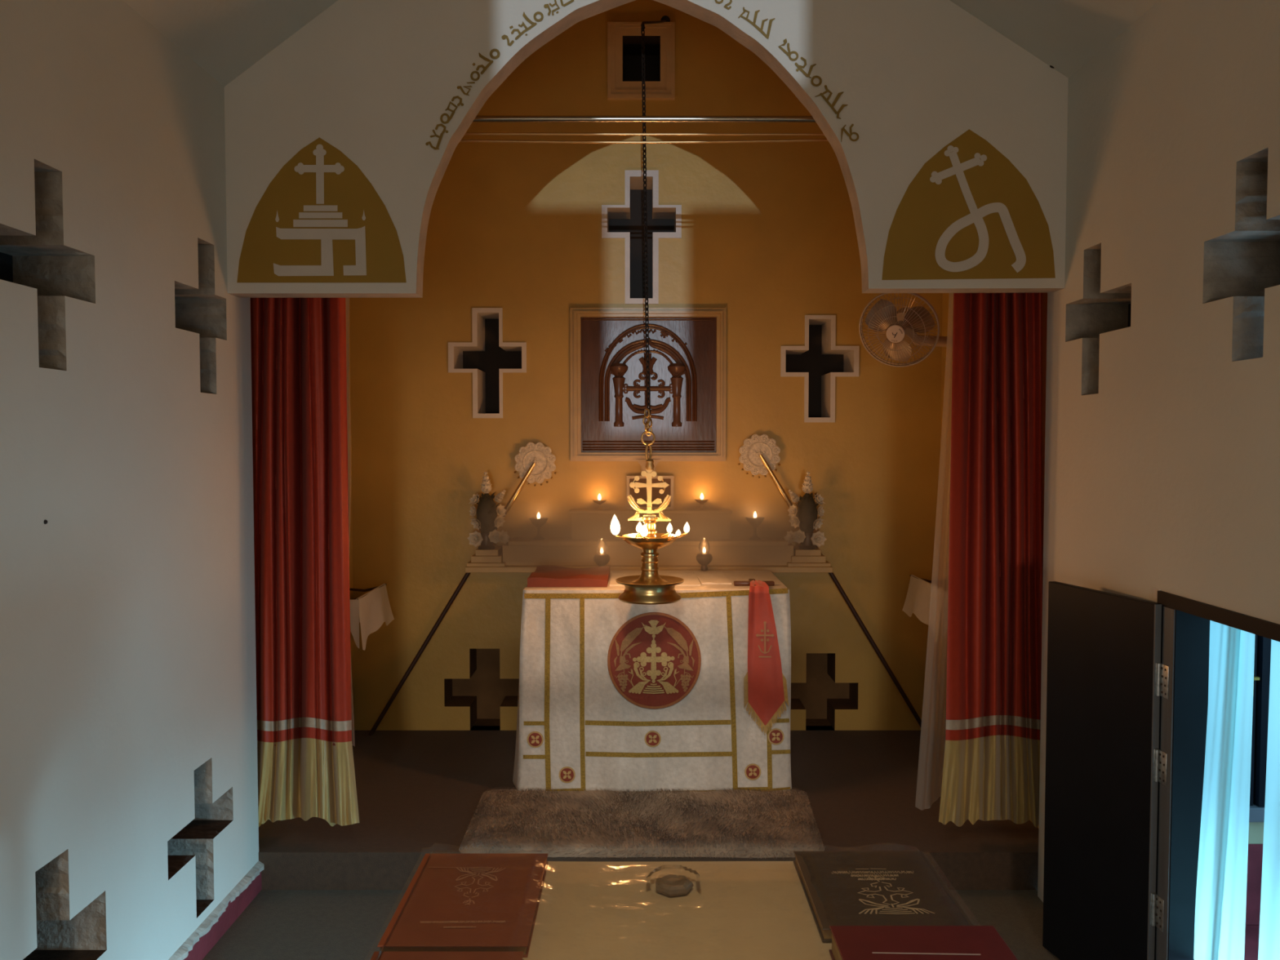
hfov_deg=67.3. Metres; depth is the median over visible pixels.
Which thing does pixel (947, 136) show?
wall
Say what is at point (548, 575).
folded cloth
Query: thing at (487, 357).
window
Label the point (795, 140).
wire
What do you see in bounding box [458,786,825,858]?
rug
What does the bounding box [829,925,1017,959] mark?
book
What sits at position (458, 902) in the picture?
book
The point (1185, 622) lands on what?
door
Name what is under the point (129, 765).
wall
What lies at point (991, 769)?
curtain
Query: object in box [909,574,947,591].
rail
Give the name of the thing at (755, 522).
oil lamp
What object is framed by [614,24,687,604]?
hanging lamp
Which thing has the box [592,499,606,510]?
oil lamp
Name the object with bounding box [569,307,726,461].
framed picture
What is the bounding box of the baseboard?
[168,861,264,959]
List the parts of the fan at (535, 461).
handle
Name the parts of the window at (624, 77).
frame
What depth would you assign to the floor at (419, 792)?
4.77 m
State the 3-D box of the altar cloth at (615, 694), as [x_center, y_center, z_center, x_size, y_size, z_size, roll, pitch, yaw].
[0.063,1.101,5.418,1.522,1.094,0.818,0,2,0]
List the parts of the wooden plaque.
frame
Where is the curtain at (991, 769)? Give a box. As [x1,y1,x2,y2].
[938,293,1047,827]
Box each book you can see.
[370,951,524,959]
[377,853,548,957]
[793,851,973,942]
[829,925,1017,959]
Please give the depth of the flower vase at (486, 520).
5.91 m
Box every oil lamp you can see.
[528,517,548,540]
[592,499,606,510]
[694,498,709,510]
[745,516,764,540]
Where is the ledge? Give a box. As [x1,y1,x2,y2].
[465,508,832,573]
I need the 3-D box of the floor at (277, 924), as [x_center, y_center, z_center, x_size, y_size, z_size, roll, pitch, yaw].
[-0.115,2.019,0.171,3.821,0.001,8.385,0,2,0]
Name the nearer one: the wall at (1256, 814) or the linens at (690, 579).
the wall at (1256, 814)
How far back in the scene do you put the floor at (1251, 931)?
3.92 m
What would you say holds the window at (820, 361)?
in the wall at (769, 237)
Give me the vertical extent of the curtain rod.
0.029 m
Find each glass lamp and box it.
[593,538,609,566]
[696,537,712,570]
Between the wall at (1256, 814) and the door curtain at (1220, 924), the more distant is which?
the wall at (1256, 814)
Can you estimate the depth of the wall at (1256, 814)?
4.05 m
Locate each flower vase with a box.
[466,471,510,550]
[783,471,826,550]
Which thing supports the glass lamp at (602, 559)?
on the altar cloth at (615, 694)
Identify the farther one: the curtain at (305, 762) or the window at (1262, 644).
the curtain at (305, 762)
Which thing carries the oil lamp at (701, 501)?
on the ledge
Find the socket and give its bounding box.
[644,458,654,470]
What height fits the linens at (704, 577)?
0.010 m
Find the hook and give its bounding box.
[640,15,670,28]
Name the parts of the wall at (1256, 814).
sill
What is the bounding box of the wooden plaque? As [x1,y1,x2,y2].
[626,459,673,509]
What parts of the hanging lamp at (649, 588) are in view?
chain, stem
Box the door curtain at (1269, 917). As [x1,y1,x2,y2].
[1257,639,1279,959]
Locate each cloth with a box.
[349,583,394,650]
[512,570,791,791]
[522,861,831,959]
[527,565,609,586]
[902,574,948,642]
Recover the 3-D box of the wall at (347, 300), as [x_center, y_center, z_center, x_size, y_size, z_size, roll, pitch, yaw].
[-1.836,-0.671,5.066,0.001,5.051,2.076,0,2,0]
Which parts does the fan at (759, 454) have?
handle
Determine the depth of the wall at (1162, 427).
3.19 m
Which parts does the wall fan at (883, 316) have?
blade, blade, motor, blade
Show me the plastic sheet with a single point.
(663, 867)
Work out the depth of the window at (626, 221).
6.27 m
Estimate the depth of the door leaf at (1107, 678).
3.50 m
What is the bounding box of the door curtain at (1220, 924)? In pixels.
[1193,620,1255,959]
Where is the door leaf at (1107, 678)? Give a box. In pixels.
[1042,581,1168,959]
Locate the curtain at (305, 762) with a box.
[250,297,359,826]
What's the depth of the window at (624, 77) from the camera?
6.01 m
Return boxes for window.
[444,648,519,730]
[448,307,526,417]
[601,169,681,304]
[607,22,675,100]
[780,315,859,422]
[791,653,857,730]
[1249,634,1271,806]
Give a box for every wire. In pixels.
[459,138,828,143]
[464,132,824,135]
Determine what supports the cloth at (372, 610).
hanging from the rail at (373, 588)
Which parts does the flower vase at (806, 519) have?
flower, flower, flower, flower, flower, flower, flower, flower, flower, flower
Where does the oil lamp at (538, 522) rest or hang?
on the ledge
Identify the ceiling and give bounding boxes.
[123,0,1159,86]
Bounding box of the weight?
[655,874,693,896]
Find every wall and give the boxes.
[0,0,258,959]
[224,0,1068,297]
[258,297,355,826]
[350,0,942,730]
[937,293,1039,827]
[1037,0,1279,902]
[1245,804,1264,924]
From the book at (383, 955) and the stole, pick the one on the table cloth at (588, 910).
the book at (383, 955)
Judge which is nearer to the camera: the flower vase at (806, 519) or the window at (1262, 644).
the window at (1262, 644)
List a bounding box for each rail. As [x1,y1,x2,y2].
[349,583,386,599]
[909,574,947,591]
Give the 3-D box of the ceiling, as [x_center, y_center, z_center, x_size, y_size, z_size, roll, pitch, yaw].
[0.025,-2.075,-0.081,3.541,1.234,8.200,0,2,0]
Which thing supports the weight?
on the table cloth at (588, 910)
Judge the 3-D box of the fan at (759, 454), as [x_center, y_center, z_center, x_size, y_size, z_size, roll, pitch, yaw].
[1.226,0.667,6.065,1.216,1.911,0.058,0,2,0]
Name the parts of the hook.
arm, wall plate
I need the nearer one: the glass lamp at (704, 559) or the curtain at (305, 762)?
the curtain at (305, 762)
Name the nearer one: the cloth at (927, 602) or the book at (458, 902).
the book at (458, 902)
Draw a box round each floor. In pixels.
[202,889,1059,959]
[258,725,1038,890]
[1244,924,1259,959]
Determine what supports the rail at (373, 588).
attached to the wall at (347, 300)
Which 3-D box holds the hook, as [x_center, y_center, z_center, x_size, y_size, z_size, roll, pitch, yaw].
[0.097,-2.556,5.365,0.061,0.642,1.369,0,2,5]
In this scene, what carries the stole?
on the altar cloth at (615, 694)
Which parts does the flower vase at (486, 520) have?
flower, flower, flower, flower, flower, flower, flower, flower, flower, flower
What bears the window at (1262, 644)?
in the wall at (1256, 814)
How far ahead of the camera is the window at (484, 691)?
6.44 m
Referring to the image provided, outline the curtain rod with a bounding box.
[472,115,815,122]
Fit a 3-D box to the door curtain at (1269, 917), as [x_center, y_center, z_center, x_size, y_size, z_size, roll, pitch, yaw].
[1.873,1.044,2.604,0.056,1.189,0.535,0,2,0]
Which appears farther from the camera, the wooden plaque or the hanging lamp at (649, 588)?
the wooden plaque
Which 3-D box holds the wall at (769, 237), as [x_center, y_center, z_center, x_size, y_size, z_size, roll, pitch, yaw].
[0.038,-0.787,6.100,3.789,4.901,0.001,0,2,0]
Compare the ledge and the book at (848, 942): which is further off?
the ledge
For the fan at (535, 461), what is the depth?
6.05 m
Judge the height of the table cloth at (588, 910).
0.008 m
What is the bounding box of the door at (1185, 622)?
[1153,587,1279,959]
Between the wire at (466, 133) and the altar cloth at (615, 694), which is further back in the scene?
the altar cloth at (615, 694)
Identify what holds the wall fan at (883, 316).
attached to the wall at (947, 298)
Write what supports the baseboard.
attached to the wall at (129, 765)
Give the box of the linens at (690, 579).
[608,572,700,586]
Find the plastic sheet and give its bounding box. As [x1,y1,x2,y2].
[375,848,968,959]
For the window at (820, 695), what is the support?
in the wall at (769, 237)
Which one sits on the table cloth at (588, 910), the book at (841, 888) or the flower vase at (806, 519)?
the book at (841, 888)
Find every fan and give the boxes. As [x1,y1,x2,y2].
[368,442,556,735]
[737,434,928,735]
[858,293,952,367]
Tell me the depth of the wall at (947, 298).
6.05 m
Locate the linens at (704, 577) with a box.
[693,571,732,584]
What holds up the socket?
attached to the hanging lamp at (649, 588)
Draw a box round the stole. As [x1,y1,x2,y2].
[733,578,788,735]

